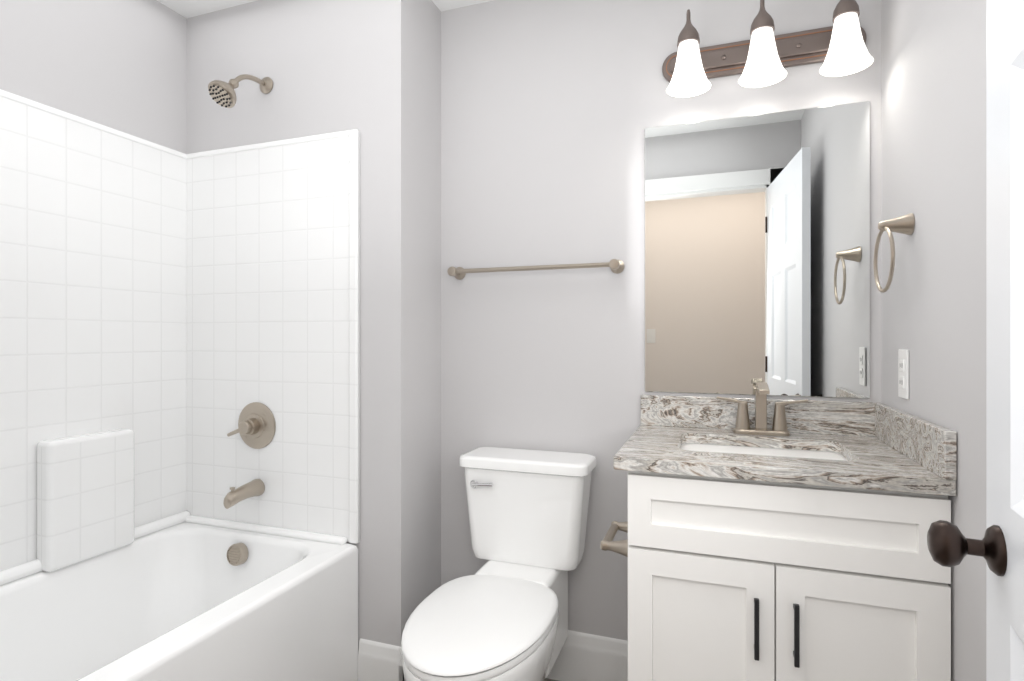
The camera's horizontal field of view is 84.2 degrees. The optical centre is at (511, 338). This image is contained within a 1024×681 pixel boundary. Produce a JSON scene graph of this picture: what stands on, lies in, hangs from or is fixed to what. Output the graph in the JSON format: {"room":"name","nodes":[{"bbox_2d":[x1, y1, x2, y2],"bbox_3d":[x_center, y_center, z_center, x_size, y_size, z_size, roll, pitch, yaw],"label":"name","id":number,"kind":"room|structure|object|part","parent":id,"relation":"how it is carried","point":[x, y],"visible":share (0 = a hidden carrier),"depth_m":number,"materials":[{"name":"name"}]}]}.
{"room":"bathroom","nodes":[
{"label":"bathroom","id":0,"kind":"room"},
{"bbox_2d":[0,0,186,153],"bbox_3d":[-1.567,-0.022,1.528,0.120,2.440,1.468,0,0,20],"label":"wall","id":1,"kind":"structure","parent":0,"point":[120,65],"depth_m":1.90,"materials":[{"name":"grey paint"}]},
{"bbox_2d":[187,0,440,650],"bbox_3d":[-0.803,-0.022,2.253,1.071,2.440,0.412,0,0,20],"label":"wall","id":2,"kind":"structure","parent":0,"point":[370,70],"depth_m":1.96,"materials":[{"name":"grey paint"}]},
{"bbox_2d":[208,74,272,107],"bbox_3d":[-0.941,-0.865,1.959,0.094,0.174,0.232,0,0,20],"label":"shower head","id":3,"kind":"object","parent":2,"relation":"attached to","point":[222,93],"visible":1,"depth_m":1.90},
{"bbox_2d":[157,0,492,17],"bbox_3d":[-0.596,-1.272,0.677,3.300,0.060,3.600,0,0,20],"label":"ceiling","id":4,"kind":"structure","parent":0,"point":[188,8],"depth_m":2.11,"materials":[{"name":"white paint"}]},
{"bbox_2d":[441,0,880,640],"bbox_3d":[0.485,-0.022,1.946,1.561,2.440,0.120,0,0,20],"label":"wall","id":5,"kind":"structure","parent":0,"point":[551,110],"depth_m":1.98,"materials":[{"name":"grey paint"}]},
{"bbox_2d":[447,259,624,279],"bbox_3d":[0.069,-0.244,1.990,0.637,0.048,0.077,0,0,20],"label":"towel bar","id":6,"kind":"object","parent":5,"relation":"attached to","point":[616,266],"visible":1,"depth_m":1.95,"materials":[{"name":"silver metal"}]},
{"bbox_2d":[547,630,627,680],"bbox_3d":[0.094,1.111,2.015,0.777,0.175,0.015,0,0,20],"label":"baseboard","id":7,"kind":"structure","parent":5,"relation":"attached to","point":[586,657],"depth_m":1.95,"materials":[{"name":"white"}]},
{"bbox_2d":[645,101,869,398],"bbox_3d":[0.750,-0.262,1.782,0.652,0.880,0.006,0,0,20],"label":"mirror","id":8,"kind":"object","parent":5,"relation":"attached to","point":[757,247],"visible":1,"depth_m":1.77,"materials":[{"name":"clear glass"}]},
{"bbox_2d":[662,0,873,97],"bbox_3d":[0.741,-0.884,1.688,0.585,0.241,0.189,0,0,20],"label":"sconce","id":9,"kind":"object","parent":5,"relation":"attached to","point":[764,56],"visible":1,"depth_m":1.70,"materials":[{"name":"white glass"}]},
{"bbox_3d":[0.539,-0.846,1.730,0.132,0.163,0.132,0,0,20],"label":"lamp shade","id":10,"kind":"part","parent":9,"relation":"part of","materials":[{"name":"white glass"}]},
{"bbox_3d":[0.734,-0.846,1.661,0.132,0.163,0.132,0,0,20],"label":"lamp shade","id":11,"kind":"part","parent":9,"relation":"part of","materials":[{"name":"white glass"}]},
{"bbox_3d":[0.936,-0.846,1.588,0.132,0.163,0.132,0,0,20],"label":"lamp shade","id":12,"kind":"part","parent":9,"relation":"part of","materials":[{"name":"white glass"}]},
{"bbox_2d":[881,0,985,680],"bbox_3d":[0.604,-0.022,0.141,0.120,2.440,3.200,0,0,20],"label":"wall","id":13,"kind":"structure","parent":0,"point":[933,150],"depth_m":1.21,"materials":[{"name":"grey paint"}]},
{"bbox_2d":[873,213,914,292],"bbox_3d":[0.960,-0.213,1.421,0.071,0.196,0.165,0,0,20],"label":"towel ring","id":14,"kind":"object","parent":13,"relation":"attached to","point":[904,224],"visible":1,"depth_m":1.40,"materials":[{"name":"silver metal"}]},
{"bbox_2d":[898,349,908,398],"bbox_3d":[1.008,0.091,1.460,0.008,0.125,0.072,0,0,20],"label":"electrical outlet plate","id":15,"kind":"object","parent":13,"relation":"attached to","point":[903,373],"visible":1,"depth_m":1.45,"materials":[{"name":"white plastic"}]},
{"bbox_2d":[986,0,1023,680],"bbox_3d":[0.545,0.161,0.500,0.035,2.045,0.704,0,0,27],"label":"door","id":16,"kind":"structure","parent":13,"relation":"in","point":[1005,310],"depth_m":0.75,"materials":[{"name":"white wood"}]},
{"bbox_2d":[927,520,1006,575],"bbox_3d":[0.677,0.288,0.760,0.193,0.066,0.066,0,0,27],"label":"door knob","id":17,"kind":"object","parent":16,"relation":"attached to","point":[949,544],"depth_m":0.77,"materials":[{"name":"brown metal"}]},
{"bbox_3d":[-0.596,1.228,0.677,3.300,0.060,3.600,0,0,20],"label":"floor","id":18,"kind":"structure","parent":0,"visible":0},
{"bbox_2d":[0,89,359,680],"bbox_3d":[-1.121,0.243,1.422,0.792,1.910,1.363,0,0,20],"label":"tub","id":19,"kind":"object","parent":18,"relation":"on","point":[167,315],"visible":1,"depth_m":1.93,"materials":[{"name":"white plastic"}]},
{"bbox_2d":[0,520,358,680],"bbox_3d":[-1.120,0.948,1.421,0.789,0.500,1.362,0,0,20],"label":"basin","id":20,"kind":"object","parent":19,"relation":"in","point":[167,602],"depth_m":1.75,"materials":[{"name":"white ceramic"}]},
{"bbox_2d":[227,543,247,565],"bbox_3d":[-0.962,0.756,1.982,0.074,0.076,0.037,0,0,20],"label":"overflow drain cover","id":21,"kind":"object","parent":19,"relation":"attached to","point":[237,554],"visible":1,"depth_m":1.97,"materials":[{"name":"silver metal"}]},
{"bbox_2d":[223,479,264,508],"bbox_3d":[-0.951,0.547,1.998,0.062,0.070,0.145,0,0,20],"label":"tub spout","id":22,"kind":"object","parent":19,"relation":"attached to","point":[252,488],"visible":1,"depth_m":1.98,"materials":[{"name":"silver metal"}]},
{"bbox_2d":[227,402,275,448],"bbox_3d":[-0.942,0.318,2.037,0.170,0.170,0.066,0,0,20],"label":"tub valve","id":23,"kind":"object","parent":19,"relation":"attached to","point":[256,429],"visible":1,"depth_m":2.04,"materials":[{"name":"silver metal"}]},
{"bbox_2d":[401,447,595,680],"bbox_3d":[-0.046,0.795,1.633,0.440,0.806,0.785,0,0,20],"label":"toilet","id":24,"kind":"object","parent":18,"relation":"on","point":[501,614],"visible":1,"depth_m":1.77,"materials":[{"name":"white ceramic"}]},
{"bbox_3d":[-0.089,0.743,1.512,0.374,0.026,0.528,0,0,20],"label":"lid","id":25,"kind":"part","parent":24,"relation":"part of","materials":[{"name":"white plastic"}]},
{"bbox_3d":[-0.102,0.483,1.862,0.085,0.028,0.020,0,0,20],"label":"lever","id":26,"kind":"part","parent":24,"relation":"part of","materials":[{"name":"silver metal"}]},
{"bbox_3d":[0.053,0.412,1.909,0.440,0.040,0.197,0,0,20],"label":"tank lid","id":27,"kind":"part","parent":24,"relation":"part of","materials":[{"name":"white ceramic"}]},
{"bbox_3d":[0.053,0.585,1.910,0.410,0.303,0.175,0,0,20],"label":"tank","id":28,"kind":"part","parent":24,"relation":"part of","materials":[{"name":"white ceramic"}]},
{"bbox_2d":[614,382,956,680],"bbox_3d":[0.662,0.665,1.513,0.691,1.066,0.573,0,0,20],"label":"bathroom vanity","id":29,"kind":"object","parent":18,"relation":"on","point":[777,539],"visible":1,"depth_m":1.29,"materials":[{"name":"white paint"}]},
{"bbox_2d":[600,521,627,556],"bbox_3d":[0.298,0.543,1.554,0.079,0.048,0.213,0,0,20],"label":"toilet paper holder","id":30,"kind":"object","parent":29,"relation":"attached to","point":[610,544],"visible":0.56,"depth_m":1.48,"materials":[{"name":"silver metal"}]},
{"bbox_3d":[0.439,0.792,1.335,0.326,0.562,0.020,0,0,20],"label":"door","id":31,"kind":"part","parent":29,"relation":"part of","materials":[{"name":"white paint"}]},
{"bbox_2d":[614,394,956,496],"bbox_3d":[0.665,0.253,1.520,0.691,0.130,0.558,0,0,20],"label":"countertop","id":32,"kind":"structure","parent":29,"relation":"on","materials":[{"name":"stone"}]},
{"bbox_2d":[716,382,808,436],"bbox_3d":[0.735,0.210,1.663,0.252,0.156,0.142,0,0,20],"label":"faucet","id":33,"kind":"object","parent":32,"relation":"on","point":[779,427],"depth_m":1.69,"materials":[{"name":"silver metal"}]},
{"bbox_3d":[0.594,0.417,1.280,0.655,0.171,0.020,0,0,20],"label":"drawer","id":34,"kind":"part","parent":29,"relation":"part of","materials":[{"name":"white paint"}]},
{"bbox_3d":[0.749,0.792,1.224,0.326,0.562,0.020,0,0,20],"label":"door","id":35,"kind":"part","parent":29,"relation":"part of","materials":[{"name":"white paint"}]}
]}

